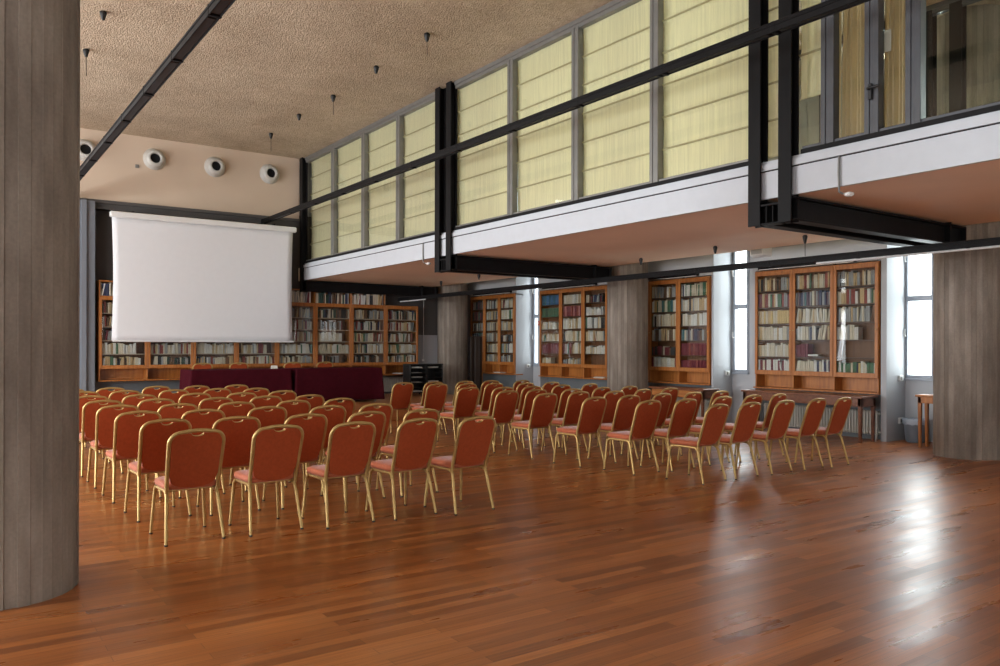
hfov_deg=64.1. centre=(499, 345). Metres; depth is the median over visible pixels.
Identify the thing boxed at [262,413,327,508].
banquet chair
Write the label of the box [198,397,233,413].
banquet chair
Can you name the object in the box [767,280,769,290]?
book
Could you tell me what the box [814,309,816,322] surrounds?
book
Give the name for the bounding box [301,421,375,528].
banquet chair
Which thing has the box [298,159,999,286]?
gallery slab
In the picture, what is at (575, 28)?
window
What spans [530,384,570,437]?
banquet chair
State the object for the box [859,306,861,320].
book
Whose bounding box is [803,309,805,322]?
book
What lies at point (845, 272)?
book
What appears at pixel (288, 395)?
banquet chair
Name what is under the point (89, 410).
banquet chair
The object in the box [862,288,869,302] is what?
book
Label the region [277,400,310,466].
banquet chair
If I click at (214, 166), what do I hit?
air nozzle
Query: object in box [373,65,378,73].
anchor
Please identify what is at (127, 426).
banquet chair
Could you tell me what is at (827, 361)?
book
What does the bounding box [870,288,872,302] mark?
book
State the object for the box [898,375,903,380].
wall socket
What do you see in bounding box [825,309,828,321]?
book
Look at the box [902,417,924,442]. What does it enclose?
waste bin
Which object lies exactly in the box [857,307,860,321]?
book
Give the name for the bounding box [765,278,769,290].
book
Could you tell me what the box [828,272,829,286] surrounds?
book
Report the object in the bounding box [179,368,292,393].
tablecloth
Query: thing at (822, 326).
book
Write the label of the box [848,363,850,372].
book
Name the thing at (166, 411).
banquet chair
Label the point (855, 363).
book
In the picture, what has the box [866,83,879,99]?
handle
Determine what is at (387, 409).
banquet chair
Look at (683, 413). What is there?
banquet chair
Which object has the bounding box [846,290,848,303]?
book
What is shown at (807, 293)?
book
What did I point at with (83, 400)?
banquet chair
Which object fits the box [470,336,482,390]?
folding screen
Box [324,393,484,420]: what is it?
podium
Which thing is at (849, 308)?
book
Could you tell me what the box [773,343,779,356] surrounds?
book
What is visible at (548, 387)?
banquet chair
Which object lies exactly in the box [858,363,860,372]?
book
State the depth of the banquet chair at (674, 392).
13.04 m
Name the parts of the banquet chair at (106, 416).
leg, leg, seat, backrest, frame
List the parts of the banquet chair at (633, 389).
frame, backrest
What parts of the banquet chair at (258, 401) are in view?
frame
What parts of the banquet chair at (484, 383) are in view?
frame, backrest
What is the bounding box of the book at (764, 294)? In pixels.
[763,293,766,307]
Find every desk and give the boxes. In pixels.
[648,386,718,416]
[741,389,877,442]
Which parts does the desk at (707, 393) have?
drawer, drawer, leg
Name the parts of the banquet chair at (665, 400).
leg, frame, backrest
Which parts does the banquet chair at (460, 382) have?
frame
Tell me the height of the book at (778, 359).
0.270 m
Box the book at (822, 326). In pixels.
[820,325,823,339]
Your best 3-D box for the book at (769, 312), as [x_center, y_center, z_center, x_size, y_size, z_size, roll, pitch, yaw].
[5.216,-0.541,15.332,0.145,0.245,0.058,0,0,-35]
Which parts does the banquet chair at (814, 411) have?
leg, leg, seat, leg, frame, backrest, leg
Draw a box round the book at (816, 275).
[815,274,817,287]
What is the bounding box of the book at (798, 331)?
[797,327,799,339]
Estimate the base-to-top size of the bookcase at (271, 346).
2.280 m
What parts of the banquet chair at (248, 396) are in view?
frame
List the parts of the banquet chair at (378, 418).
leg, frame, backrest, leg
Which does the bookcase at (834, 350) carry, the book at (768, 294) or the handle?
the book at (768, 294)
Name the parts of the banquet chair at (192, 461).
leg, leg, seat frame, seat, frame, backrest, leg, leg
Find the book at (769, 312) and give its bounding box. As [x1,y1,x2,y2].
[768,311,770,323]
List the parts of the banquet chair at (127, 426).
leg, leg, seat, seat frame, frame, backrest, leg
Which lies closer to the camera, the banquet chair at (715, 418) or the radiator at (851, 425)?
the banquet chair at (715, 418)
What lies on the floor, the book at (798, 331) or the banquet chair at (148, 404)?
the banquet chair at (148, 404)
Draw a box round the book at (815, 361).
[814,360,820,371]
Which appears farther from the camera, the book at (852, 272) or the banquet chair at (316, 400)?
the book at (852, 272)
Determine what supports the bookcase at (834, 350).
attached to the wall at (898, 399)
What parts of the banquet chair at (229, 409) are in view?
backrest, frame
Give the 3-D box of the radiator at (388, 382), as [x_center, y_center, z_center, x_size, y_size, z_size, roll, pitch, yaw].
[-3.486,1.232,22.156,2.020,0.720,0.100,0,0,-35]
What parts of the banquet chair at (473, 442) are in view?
leg, leg, seat frame, seat, leg, frame, backrest, leg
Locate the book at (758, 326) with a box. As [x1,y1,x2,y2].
[758,326,764,339]
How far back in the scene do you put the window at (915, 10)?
8.03 m
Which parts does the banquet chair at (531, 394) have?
leg, seat, leg, frame, backrest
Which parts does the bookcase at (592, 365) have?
door, door, door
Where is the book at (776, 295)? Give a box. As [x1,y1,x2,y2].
[775,294,777,306]
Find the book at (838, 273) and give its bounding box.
[837,272,840,286]
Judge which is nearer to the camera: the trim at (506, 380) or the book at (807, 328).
the book at (807, 328)
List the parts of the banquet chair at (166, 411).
frame, backrest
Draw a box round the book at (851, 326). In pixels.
[850,325,852,339]
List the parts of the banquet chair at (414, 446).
leg, leg, seat frame, seat, leg, frame, backrest, leg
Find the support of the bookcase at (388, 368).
attached to the wall at (103, 221)
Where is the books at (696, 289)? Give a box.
[100,282,706,367]
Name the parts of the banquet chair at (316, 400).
frame, backrest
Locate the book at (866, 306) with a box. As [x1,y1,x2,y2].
[866,306,867,320]
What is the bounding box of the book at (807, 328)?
[806,327,808,339]
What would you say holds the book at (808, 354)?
on the bookcase at (834, 350)
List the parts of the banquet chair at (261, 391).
frame, backrest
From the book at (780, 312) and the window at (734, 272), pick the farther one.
the window at (734, 272)
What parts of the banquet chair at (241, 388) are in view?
frame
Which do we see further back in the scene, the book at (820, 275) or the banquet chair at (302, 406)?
the book at (820, 275)
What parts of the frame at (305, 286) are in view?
post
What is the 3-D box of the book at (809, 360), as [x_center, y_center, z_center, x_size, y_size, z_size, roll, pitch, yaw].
[5.716,0.389,14.651,0.186,0.267,0.042,0,0,-35]
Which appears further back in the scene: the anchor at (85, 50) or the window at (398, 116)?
the window at (398, 116)
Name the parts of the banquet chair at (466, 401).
leg, leg, seat, backrest, frame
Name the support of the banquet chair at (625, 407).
on the floor
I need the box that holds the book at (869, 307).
[868,306,871,320]
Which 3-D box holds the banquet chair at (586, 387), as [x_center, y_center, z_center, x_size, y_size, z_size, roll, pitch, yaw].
[1.425,1.138,14.515,0.481,0.930,0.614,0,0,-44]
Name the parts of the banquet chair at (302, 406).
frame, backrest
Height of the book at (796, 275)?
0.266 m
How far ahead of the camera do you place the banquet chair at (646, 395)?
12.58 m
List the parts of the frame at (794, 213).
post, post, post, post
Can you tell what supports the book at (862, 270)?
on the bookcase at (834, 350)
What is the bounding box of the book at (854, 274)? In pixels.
[853,273,855,285]
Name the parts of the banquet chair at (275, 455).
leg, leg, seat frame, seat, frame, backrest, leg, leg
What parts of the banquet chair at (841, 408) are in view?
leg, leg, seat, leg, frame, backrest, leg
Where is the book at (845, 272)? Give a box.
[845,272,848,285]
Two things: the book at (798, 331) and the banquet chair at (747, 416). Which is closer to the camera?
the banquet chair at (747, 416)
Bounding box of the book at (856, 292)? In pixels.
[855,291,857,303]
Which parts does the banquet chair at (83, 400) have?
backrest, frame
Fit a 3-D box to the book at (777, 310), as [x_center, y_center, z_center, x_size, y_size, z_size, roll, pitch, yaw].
[5.342,-0.544,15.172,0.173,0.251,0.038,0,0,-35]
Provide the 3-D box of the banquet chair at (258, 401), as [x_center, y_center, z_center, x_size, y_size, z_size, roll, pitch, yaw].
[-3.282,1.127,10.869,0.481,0.930,0.614,0,0,-36]
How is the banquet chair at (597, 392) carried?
on the floor
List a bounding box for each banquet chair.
[79,389,85,446]
[79,391,100,453]
[79,395,109,462]
[79,400,123,476]
[86,404,139,488]
[89,387,126,442]
[101,410,161,502]
[108,390,141,401]
[121,394,157,405]
[124,418,191,522]
[130,398,175,461]
[142,386,169,397]
[148,403,197,484]
[149,428,225,546]
[158,389,188,407]
[178,393,210,407]
[179,409,225,498]
[184,385,209,396]
[192,363,212,368]
[196,416,260,515]
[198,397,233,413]
[203,388,230,400]
[215,401,254,478]
[225,384,248,395]
[227,392,256,405]
[228,424,303,536]
[229,362,247,368]
[229,406,286,491]
[241,388,269,399]
[250,395,281,410]
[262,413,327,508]
[267,390,296,403]
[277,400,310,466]
[284,362,301,367]
[288,405,345,488]
[293,394,324,460]
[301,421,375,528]
[302,398,354,466]
[316,361,332,366]
[320,411,385,503]
[356,403,392,483]
[365,418,438,520]
[375,408,439,496]
[390,382,413,432]
[409,381,442,429]
[412,383,447,434]
[423,416,495,515]
[437,387,479,441]
[439,383,476,429]
[445,381,473,424]
[464,380,498,426]
[465,383,502,429]
[475,387,513,441]
[475,390,518,452]
[496,382,534,433]
[500,386,541,441]
[501,389,546,448]
[508,393,557,458]
[513,380,528,390]
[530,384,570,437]
[537,388,580,447]
[540,382,559,431]
[541,391,589,454]
[553,396,606,467]
[566,387,610,443]
[573,383,597,435]
[579,390,624,446]
[588,395,639,462]
[595,386,637,438]
[603,400,660,474]
[605,389,651,448]
[620,393,671,458]
[640,398,696,471]
[652,392,701,455]
[657,387,678,445]
[665,404,728,484]
[677,396,731,465]
[681,390,728,448]
[699,402,760,479]
[709,394,761,462]
[734,393,786,458]
[735,400,794,474]
[767,398,825,470]
[794,397,851,467]
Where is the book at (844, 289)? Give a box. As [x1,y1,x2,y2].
[844,289,848,303]
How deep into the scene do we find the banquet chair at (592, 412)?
10.65 m
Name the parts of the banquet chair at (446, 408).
seat, frame, backrest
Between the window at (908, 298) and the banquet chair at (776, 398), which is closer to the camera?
the banquet chair at (776, 398)
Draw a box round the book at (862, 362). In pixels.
[861,361,868,372]
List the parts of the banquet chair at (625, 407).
leg, leg, seat frame, leg, seat, frame, backrest, leg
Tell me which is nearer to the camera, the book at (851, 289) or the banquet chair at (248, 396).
the banquet chair at (248, 396)
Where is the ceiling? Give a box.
[80,0,999,170]
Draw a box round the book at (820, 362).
[819,361,821,371]
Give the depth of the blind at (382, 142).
17.21 m
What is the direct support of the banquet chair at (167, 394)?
on the floor
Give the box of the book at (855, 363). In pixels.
[854,362,860,372]
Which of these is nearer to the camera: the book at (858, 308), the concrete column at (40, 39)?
the concrete column at (40, 39)
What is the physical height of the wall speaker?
0.300 m
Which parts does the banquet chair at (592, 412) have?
leg, seat frame, seat, leg, frame, backrest, leg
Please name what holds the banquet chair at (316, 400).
on the floor
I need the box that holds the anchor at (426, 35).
[424,32,429,41]
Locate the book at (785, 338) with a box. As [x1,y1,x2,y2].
[784,326,787,339]
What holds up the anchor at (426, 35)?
attached to the ceiling
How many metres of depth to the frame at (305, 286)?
20.88 m
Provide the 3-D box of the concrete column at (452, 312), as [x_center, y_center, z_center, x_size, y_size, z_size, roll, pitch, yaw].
[-1.389,-1.613,23.372,0.881,6.420,0.883,0,0,-35]
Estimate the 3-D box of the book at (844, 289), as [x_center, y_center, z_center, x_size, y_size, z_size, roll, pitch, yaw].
[6.133,-0.859,14.061,0.190,0.259,0.038,0,0,-35]
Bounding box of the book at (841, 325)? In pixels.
[841,325,846,339]
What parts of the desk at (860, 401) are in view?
leg, leg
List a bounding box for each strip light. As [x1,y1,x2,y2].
[473,291,511,295]
[542,283,596,289]
[648,274,698,280]
[758,261,853,270]
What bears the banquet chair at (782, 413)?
on the floor
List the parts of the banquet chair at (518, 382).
backrest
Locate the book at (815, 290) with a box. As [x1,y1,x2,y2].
[814,290,816,304]
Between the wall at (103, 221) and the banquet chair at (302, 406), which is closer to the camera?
the banquet chair at (302, 406)
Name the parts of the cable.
cord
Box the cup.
[83,48,88,56]
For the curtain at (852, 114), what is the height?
2.680 m
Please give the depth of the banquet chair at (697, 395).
11.87 m
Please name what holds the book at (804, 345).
on the bookcase at (834, 350)
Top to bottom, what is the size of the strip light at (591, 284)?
0.075 m
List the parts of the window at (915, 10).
rail, frame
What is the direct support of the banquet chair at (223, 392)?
on the floor
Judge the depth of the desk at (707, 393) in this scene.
16.19 m
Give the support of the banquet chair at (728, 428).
on the floor
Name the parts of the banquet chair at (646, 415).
leg, seat frame, leg, seat, leg, frame, backrest, leg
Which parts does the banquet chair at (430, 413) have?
leg, seat, leg, frame, backrest, leg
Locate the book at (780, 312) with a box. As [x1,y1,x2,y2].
[779,311,781,322]
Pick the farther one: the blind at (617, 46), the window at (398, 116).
the window at (398, 116)
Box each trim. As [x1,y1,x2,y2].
[80,198,299,227]
[483,373,515,389]
[547,377,606,389]
[648,382,710,388]
[763,388,880,439]
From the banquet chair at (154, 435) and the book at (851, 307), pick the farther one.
the book at (851, 307)
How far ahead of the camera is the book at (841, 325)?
14.06 m
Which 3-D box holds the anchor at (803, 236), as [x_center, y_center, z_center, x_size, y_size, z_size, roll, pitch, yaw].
[4.604,-1.509,12.046,0.075,0.320,0.071,0,0,-35]
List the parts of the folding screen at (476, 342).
panel, hinge post, panel, hinge post, panel, hinge post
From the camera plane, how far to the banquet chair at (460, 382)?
15.21 m
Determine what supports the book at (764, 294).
on the bookcase at (834, 350)
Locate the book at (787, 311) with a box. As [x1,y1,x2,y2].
[786,310,788,322]
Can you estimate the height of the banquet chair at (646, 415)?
0.930 m
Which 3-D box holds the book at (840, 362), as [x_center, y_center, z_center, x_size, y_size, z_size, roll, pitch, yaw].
[6.060,0.400,14.131,0.163,0.246,0.046,0,0,-35]
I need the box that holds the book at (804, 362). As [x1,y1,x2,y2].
[803,361,805,370]
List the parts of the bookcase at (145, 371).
shelf, shelf, door, shelf, door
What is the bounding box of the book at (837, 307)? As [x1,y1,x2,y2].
[837,307,841,321]
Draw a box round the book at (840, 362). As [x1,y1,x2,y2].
[839,361,845,371]
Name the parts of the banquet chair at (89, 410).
leg, seat, frame, backrest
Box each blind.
[310,153,330,258]
[337,138,360,252]
[368,121,395,245]
[403,102,434,237]
[457,67,506,224]
[516,35,570,210]
[582,0,649,196]
[662,0,777,177]
[799,0,820,99]
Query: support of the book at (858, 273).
on the bookcase at (834, 350)
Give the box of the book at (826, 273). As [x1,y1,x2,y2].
[825,272,827,286]
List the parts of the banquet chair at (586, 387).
frame, backrest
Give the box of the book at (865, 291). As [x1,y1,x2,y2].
[864,290,866,302]
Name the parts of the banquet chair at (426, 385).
seat, backrest, frame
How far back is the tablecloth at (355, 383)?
18.54 m
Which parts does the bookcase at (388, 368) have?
shelf, door, shelf, shelf, shelf, shelf, door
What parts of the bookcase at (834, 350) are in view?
shelf, shelf, shelf, shelf, shelf, door, shelf, shelf, shelf, door, shelf, shelf, shelf, shelf, shelf, shelf, shelf, door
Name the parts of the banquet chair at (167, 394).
frame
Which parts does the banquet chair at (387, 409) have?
frame, backrest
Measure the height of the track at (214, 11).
0.104 m
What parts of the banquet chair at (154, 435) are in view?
leg, leg, seat, seat frame, frame, backrest, leg, leg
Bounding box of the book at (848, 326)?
[847,325,849,339]
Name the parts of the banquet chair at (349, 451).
leg, leg, seat frame, seat, leg, frame, backrest, leg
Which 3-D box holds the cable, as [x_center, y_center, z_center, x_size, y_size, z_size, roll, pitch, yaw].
[-2.217,-0.576,23.070,0.060,2.060,0.040,0,0,-35]
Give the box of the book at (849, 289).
[849,289,850,303]
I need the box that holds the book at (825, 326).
[822,325,829,339]
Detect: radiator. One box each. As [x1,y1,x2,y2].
[383,376,402,391]
[649,397,709,416]
[764,403,880,439]
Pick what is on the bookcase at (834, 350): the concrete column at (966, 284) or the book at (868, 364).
the book at (868, 364)
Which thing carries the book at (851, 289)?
on the bookcase at (834, 350)
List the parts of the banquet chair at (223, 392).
frame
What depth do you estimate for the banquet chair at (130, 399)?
10.84 m
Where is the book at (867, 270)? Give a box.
[867,270,870,284]
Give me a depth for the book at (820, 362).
14.39 m
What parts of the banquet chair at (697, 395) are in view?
seat, frame, backrest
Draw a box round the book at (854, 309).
[853,308,855,321]
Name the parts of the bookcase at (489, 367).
door, door, door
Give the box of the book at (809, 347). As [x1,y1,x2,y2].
[806,344,812,356]
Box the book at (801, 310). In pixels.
[800,309,802,322]
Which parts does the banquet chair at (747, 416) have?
leg, leg, seat frame, leg, seat, frame, backrest, leg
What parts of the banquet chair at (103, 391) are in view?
backrest, frame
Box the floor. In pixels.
[0,413,999,665]
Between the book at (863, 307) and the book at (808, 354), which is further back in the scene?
the book at (808, 354)
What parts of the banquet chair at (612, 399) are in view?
backrest, frame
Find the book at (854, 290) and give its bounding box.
[853,289,859,303]
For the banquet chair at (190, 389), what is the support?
on the floor
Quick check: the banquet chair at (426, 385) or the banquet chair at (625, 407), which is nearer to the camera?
the banquet chair at (625, 407)
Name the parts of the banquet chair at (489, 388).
seat, frame, backrest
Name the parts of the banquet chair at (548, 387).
backrest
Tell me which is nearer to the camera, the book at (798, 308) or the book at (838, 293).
the book at (838, 293)
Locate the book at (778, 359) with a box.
[778,359,785,369]
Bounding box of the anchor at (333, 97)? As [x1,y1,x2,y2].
[331,95,335,114]
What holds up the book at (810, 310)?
on the bookcase at (834, 350)
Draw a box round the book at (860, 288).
[860,288,861,302]
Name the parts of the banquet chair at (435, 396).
seat, frame, backrest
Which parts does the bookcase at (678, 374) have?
door, shelf, shelf, door, shelf, shelf, shelf, shelf, shelf, shelf, door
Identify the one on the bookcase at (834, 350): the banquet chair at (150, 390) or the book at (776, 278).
the book at (776, 278)
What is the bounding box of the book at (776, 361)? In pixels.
[775,360,777,369]
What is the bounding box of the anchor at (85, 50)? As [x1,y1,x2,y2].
[83,48,88,75]
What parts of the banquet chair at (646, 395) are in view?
frame, backrest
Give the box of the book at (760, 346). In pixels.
[759,345,761,355]
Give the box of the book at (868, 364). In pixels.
[867,363,869,372]
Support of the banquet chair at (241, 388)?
on the floor
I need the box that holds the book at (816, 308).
[816,308,819,322]
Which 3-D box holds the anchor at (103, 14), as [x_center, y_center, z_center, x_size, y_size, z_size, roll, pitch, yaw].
[-5.735,-4.769,11.533,0.100,0.130,0.095,0,0,-35]
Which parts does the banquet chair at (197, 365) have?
backrest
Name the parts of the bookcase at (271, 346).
door, shelf, door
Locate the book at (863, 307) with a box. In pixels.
[862,306,865,320]
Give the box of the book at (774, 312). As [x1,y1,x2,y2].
[773,311,775,323]
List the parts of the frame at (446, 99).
post, post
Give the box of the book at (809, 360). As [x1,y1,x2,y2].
[807,359,814,370]
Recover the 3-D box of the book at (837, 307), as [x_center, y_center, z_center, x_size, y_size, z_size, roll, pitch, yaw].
[6.037,-0.550,14.167,0.151,0.267,0.028,0,0,-35]
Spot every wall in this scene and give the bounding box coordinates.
[79,199,94,393]
[80,128,298,218]
[95,162,437,393]
[467,60,932,441]
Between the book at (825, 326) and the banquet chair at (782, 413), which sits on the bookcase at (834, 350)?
the book at (825, 326)
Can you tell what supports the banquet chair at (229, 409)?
on the floor
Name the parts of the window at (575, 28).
rail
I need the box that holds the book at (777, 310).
[777,310,784,323]
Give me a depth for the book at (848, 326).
13.95 m
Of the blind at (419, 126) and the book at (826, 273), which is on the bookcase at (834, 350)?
the book at (826, 273)
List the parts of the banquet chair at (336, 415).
frame, backrest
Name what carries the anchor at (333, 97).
attached to the ceiling
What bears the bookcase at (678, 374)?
attached to the wall at (898, 399)
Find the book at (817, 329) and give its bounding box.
[816,328,818,339]
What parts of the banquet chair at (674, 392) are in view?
frame, backrest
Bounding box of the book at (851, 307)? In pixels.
[851,307,856,321]
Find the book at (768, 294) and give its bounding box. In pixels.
[768,294,773,306]
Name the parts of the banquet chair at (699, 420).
seat, frame, backrest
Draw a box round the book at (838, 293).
[837,292,839,303]
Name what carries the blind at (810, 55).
attached to the window at (915, 10)
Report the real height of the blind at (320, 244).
2.540 m
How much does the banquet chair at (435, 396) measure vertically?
0.930 m
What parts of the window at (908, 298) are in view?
sill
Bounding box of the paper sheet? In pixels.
[884,29,891,52]
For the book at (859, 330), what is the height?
0.220 m
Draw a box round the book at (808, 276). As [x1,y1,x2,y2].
[807,275,809,288]
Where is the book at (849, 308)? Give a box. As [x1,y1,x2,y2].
[848,307,850,321]
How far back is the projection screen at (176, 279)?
18.57 m
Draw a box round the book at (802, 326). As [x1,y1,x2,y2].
[802,326,805,339]
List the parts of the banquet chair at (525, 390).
backrest, frame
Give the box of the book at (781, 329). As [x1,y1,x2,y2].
[780,328,782,339]
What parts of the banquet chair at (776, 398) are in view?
seat, frame, backrest, leg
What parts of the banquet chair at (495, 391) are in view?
seat, backrest, frame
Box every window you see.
[305,92,434,262]
[454,0,747,229]
[532,278,538,365]
[731,250,748,373]
[799,0,981,141]
[801,0,999,153]
[904,254,932,380]
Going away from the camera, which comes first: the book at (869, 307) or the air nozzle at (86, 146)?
the book at (869, 307)
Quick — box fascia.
[303,110,999,279]
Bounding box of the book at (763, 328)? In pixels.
[762,327,764,339]
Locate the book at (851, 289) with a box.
[851,289,852,303]
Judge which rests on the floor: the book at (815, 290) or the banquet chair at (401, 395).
the banquet chair at (401, 395)
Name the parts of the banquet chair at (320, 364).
backrest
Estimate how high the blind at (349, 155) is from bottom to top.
2.540 m
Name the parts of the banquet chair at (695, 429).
leg, seat, leg, frame, backrest, leg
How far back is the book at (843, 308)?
14.03 m
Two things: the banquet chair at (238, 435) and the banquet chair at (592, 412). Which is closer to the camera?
the banquet chair at (238, 435)
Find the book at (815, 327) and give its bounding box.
[814,326,820,339]
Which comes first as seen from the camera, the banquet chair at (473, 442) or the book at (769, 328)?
the banquet chair at (473, 442)
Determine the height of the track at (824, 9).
0.109 m
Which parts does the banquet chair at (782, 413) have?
leg, leg, seat, leg, frame, backrest, leg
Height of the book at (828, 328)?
0.251 m
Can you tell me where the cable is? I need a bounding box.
[422,300,423,360]
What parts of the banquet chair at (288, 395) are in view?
frame, backrest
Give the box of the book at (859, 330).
[856,327,862,339]
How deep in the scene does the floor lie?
5.74 m
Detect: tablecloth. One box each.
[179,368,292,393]
[285,367,384,400]
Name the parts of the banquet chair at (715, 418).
leg, leg, seat, seat frame, leg, frame, backrest, leg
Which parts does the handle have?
lever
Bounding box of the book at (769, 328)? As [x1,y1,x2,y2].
[768,327,770,339]
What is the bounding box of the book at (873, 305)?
[873,305,874,320]
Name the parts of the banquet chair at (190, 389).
frame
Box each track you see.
[80,0,235,179]
[261,0,870,223]
[398,237,999,301]
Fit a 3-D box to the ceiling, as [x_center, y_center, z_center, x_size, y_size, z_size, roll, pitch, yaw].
[-0.346,-4.921,7.205,20.300,0.200,28.800,0,0,-35]
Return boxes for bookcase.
[96,280,192,381]
[193,342,276,368]
[277,289,351,367]
[351,293,417,375]
[469,293,522,374]
[538,285,606,379]
[648,276,711,385]
[753,261,880,394]
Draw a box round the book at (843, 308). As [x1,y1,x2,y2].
[842,306,844,321]
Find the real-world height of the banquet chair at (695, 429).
0.930 m
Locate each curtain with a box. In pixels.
[820,11,841,141]
[841,3,863,136]
[884,0,904,127]
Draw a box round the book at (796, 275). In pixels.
[796,275,801,288]
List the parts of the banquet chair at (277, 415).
leg, frame, backrest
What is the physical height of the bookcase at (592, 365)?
2.252 m
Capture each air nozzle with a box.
[80,139,95,160]
[143,148,165,169]
[204,157,224,176]
[260,164,278,183]
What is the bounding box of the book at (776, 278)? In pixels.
[775,277,780,290]
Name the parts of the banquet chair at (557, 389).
frame, backrest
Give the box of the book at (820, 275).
[819,274,821,287]
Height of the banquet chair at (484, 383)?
0.930 m
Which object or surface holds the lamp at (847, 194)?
attached to the fascia
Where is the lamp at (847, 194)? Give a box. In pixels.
[838,156,853,196]
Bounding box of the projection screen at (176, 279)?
[109,211,296,342]
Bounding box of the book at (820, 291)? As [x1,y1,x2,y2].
[819,290,823,304]
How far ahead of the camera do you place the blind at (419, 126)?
15.87 m
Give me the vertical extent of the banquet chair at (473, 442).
0.930 m
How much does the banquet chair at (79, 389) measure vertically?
0.930 m
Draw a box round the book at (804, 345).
[803,344,805,356]
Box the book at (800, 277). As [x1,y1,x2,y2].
[799,276,801,288]
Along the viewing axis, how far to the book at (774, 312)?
15.19 m
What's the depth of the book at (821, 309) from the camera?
14.38 m
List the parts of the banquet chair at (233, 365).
backrest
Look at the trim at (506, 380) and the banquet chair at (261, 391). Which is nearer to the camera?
the banquet chair at (261, 391)
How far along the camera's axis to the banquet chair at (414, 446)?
7.45 m
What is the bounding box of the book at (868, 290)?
[867,289,869,302]
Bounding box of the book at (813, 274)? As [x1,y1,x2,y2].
[811,273,817,287]
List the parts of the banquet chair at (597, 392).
frame, backrest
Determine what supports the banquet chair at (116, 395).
on the floor
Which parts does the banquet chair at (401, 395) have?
backrest, frame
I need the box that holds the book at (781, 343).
[781,343,787,356]
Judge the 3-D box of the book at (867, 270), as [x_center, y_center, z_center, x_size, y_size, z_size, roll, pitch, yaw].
[6.378,-1.169,13.712,0.189,0.252,0.032,0,0,-35]
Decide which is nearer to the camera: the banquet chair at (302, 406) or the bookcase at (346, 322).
the banquet chair at (302, 406)
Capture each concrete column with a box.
[0,0,79,610]
[437,283,467,394]
[607,262,647,393]
[933,4,999,460]
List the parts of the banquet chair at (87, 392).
backrest, frame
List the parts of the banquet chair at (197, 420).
backrest, frame, leg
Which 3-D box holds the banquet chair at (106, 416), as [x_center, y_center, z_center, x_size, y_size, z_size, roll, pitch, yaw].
[-4.450,1.124,9.192,0.481,0.930,0.614,0,0,-36]
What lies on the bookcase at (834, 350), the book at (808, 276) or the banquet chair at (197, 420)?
the book at (808, 276)
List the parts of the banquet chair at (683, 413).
leg, leg, seat frame, leg, seat, frame, backrest, leg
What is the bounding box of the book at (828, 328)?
[827,326,829,339]
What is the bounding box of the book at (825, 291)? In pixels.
[824,290,828,304]
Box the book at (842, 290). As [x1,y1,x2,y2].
[841,289,843,303]
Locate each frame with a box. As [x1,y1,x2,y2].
[300,157,435,295]
[435,81,611,279]
[748,0,966,246]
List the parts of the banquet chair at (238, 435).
leg, leg, seat frame, seat, frame, backrest, leg, leg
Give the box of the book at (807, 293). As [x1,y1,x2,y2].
[806,292,809,305]
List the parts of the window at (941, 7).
frame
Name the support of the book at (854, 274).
on the bookcase at (834, 350)
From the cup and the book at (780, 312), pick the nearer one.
the cup
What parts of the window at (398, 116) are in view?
rail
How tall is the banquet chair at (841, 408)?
0.930 m
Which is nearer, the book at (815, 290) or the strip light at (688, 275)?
the book at (815, 290)
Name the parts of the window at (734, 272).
sill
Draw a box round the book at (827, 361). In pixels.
[826,360,829,371]
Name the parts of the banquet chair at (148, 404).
backrest, frame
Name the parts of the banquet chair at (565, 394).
leg, frame, backrest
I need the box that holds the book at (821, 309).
[820,308,826,321]
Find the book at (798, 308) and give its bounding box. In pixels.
[796,308,802,322]
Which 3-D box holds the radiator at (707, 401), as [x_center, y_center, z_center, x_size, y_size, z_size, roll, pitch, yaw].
[3.834,1.359,17.444,0.100,0.500,1.910,0,0,-35]
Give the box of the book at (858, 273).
[857,272,859,284]
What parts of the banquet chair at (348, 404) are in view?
backrest, frame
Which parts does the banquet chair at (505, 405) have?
leg, frame, backrest, leg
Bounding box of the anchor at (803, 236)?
[802,235,807,243]
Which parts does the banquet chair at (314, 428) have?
leg, leg, leg, frame, backrest, seat, leg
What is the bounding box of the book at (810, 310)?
[809,309,811,322]
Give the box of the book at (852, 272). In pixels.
[851,271,857,285]
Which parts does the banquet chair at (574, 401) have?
leg, leg, seat, frame, backrest, leg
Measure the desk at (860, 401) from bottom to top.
0.775 m
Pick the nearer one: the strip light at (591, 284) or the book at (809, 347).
the book at (809, 347)
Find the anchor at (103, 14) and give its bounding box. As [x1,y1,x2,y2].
[100,10,106,20]
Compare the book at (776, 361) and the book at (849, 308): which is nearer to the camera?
the book at (849, 308)
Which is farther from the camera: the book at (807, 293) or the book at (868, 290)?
the book at (807, 293)
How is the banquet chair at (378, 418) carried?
on the floor
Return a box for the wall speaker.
[750,248,771,257]
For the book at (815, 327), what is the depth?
14.49 m
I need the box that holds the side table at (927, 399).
[915,394,932,447]
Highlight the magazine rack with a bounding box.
[403,363,442,393]
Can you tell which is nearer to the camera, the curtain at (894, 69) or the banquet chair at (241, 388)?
the curtain at (894, 69)
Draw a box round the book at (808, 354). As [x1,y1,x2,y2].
[808,354,823,355]
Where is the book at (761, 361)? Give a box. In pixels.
[760,359,767,369]
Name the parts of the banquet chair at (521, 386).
backrest, frame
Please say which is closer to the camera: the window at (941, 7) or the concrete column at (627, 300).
the window at (941, 7)
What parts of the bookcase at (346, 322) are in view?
door, shelf, shelf, shelf, shelf, shelf, shelf, door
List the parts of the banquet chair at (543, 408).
leg, leg, seat, seat frame, leg, frame, backrest, leg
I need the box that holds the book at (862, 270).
[862,270,865,284]
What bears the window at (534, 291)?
in the wall at (898, 399)
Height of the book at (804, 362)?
0.233 m

